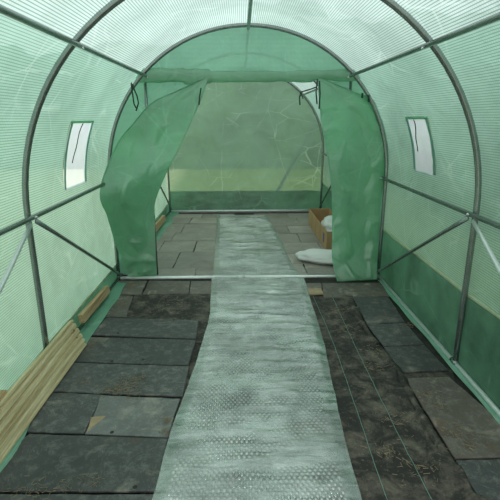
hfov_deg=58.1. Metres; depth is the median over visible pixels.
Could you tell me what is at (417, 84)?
wall
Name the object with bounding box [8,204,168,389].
trim
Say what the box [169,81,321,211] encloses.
wall
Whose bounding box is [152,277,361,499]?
sheet
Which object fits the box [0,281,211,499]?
floor
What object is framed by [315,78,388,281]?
door curtain
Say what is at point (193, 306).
ground
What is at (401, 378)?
fold
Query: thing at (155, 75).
door blind
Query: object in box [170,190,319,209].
trim
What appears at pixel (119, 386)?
litter
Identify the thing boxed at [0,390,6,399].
batten
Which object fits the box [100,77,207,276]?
door curtain
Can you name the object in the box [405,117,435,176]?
window
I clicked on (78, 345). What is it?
board
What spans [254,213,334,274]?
floor
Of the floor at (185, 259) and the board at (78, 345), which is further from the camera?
the floor at (185, 259)
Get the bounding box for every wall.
[0,14,167,390]
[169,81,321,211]
[306,20,499,314]
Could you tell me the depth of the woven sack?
4.23 m
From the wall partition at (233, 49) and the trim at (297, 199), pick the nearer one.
the wall partition at (233, 49)
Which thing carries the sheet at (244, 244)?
on the floor at (417, 332)
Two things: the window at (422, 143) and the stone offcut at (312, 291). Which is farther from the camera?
the stone offcut at (312, 291)
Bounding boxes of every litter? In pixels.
[3,416,172,499]
[94,371,163,403]
[114,297,181,314]
[328,304,440,485]
[401,322,487,450]
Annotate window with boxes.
[63,120,93,190]
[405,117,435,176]
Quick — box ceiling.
[0,0,499,92]
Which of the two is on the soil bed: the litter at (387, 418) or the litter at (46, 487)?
the litter at (387, 418)
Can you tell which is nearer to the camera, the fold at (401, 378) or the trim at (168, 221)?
the fold at (401, 378)
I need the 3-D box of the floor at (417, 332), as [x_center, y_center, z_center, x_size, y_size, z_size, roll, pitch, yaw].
[0.006,0.449,3.254,2.320,0.006,7.800,0,16,-1]
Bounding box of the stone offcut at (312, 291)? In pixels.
[307,288,322,295]
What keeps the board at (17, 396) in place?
on the trim at (95, 320)
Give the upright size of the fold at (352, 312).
0.031 m
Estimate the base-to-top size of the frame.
2.010 m
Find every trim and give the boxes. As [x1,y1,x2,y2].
[0,282,125,471]
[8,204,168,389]
[156,212,178,241]
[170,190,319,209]
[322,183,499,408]
[378,280,499,423]
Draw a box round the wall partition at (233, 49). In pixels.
[112,27,382,274]
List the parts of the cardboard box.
panel, panel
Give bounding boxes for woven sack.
[295,248,332,264]
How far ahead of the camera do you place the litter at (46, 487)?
1.68 m
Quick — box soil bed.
[310,295,487,499]
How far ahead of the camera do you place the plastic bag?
4.99 m
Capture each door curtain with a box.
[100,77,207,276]
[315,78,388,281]
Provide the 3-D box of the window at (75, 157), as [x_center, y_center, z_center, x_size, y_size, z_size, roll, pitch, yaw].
[-1.083,-0.608,2.862,0.100,0.414,0.408,0,16,-1]
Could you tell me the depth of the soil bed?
2.02 m
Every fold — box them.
[347,308,378,342]
[374,346,455,462]
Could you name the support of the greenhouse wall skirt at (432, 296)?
attached to the wall at (417, 84)
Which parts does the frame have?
rail, door post, threshold rail, rail, threshold rail, rail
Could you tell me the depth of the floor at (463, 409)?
1.99 m
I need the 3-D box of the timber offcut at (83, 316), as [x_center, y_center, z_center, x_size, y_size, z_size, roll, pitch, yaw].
[-1.091,0.372,3.178,0.047,0.086,0.603,0,16,-1]
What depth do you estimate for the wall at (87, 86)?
2.38 m
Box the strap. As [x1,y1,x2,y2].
[299,87,315,104]
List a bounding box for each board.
[0,320,84,456]
[0,335,86,463]
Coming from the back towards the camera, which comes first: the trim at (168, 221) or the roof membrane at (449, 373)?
the trim at (168, 221)
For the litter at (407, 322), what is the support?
on the floor at (463, 409)
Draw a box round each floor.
[0,211,490,494]
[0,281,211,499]
[148,214,233,275]
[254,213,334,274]
[306,283,447,372]
[407,377,499,499]
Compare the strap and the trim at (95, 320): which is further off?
the strap
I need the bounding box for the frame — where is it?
[0,0,499,416]
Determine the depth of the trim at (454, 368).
2.54 m
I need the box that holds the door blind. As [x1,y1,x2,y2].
[136,68,359,84]
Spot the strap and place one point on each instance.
(313, 87)
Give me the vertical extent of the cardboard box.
0.205 m
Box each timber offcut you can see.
[78,285,109,322]
[155,215,165,231]
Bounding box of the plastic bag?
[321,215,331,231]
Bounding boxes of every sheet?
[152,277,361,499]
[213,215,298,277]
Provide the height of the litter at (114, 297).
0.005 m
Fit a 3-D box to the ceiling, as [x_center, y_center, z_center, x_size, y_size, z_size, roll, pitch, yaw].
[0.002,-1.321,2.700,1.666,0.364,7.360,0,16,-1]
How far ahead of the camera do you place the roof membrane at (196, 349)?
2.50 m
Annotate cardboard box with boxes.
[308,208,331,249]
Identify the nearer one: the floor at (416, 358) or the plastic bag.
the floor at (416, 358)

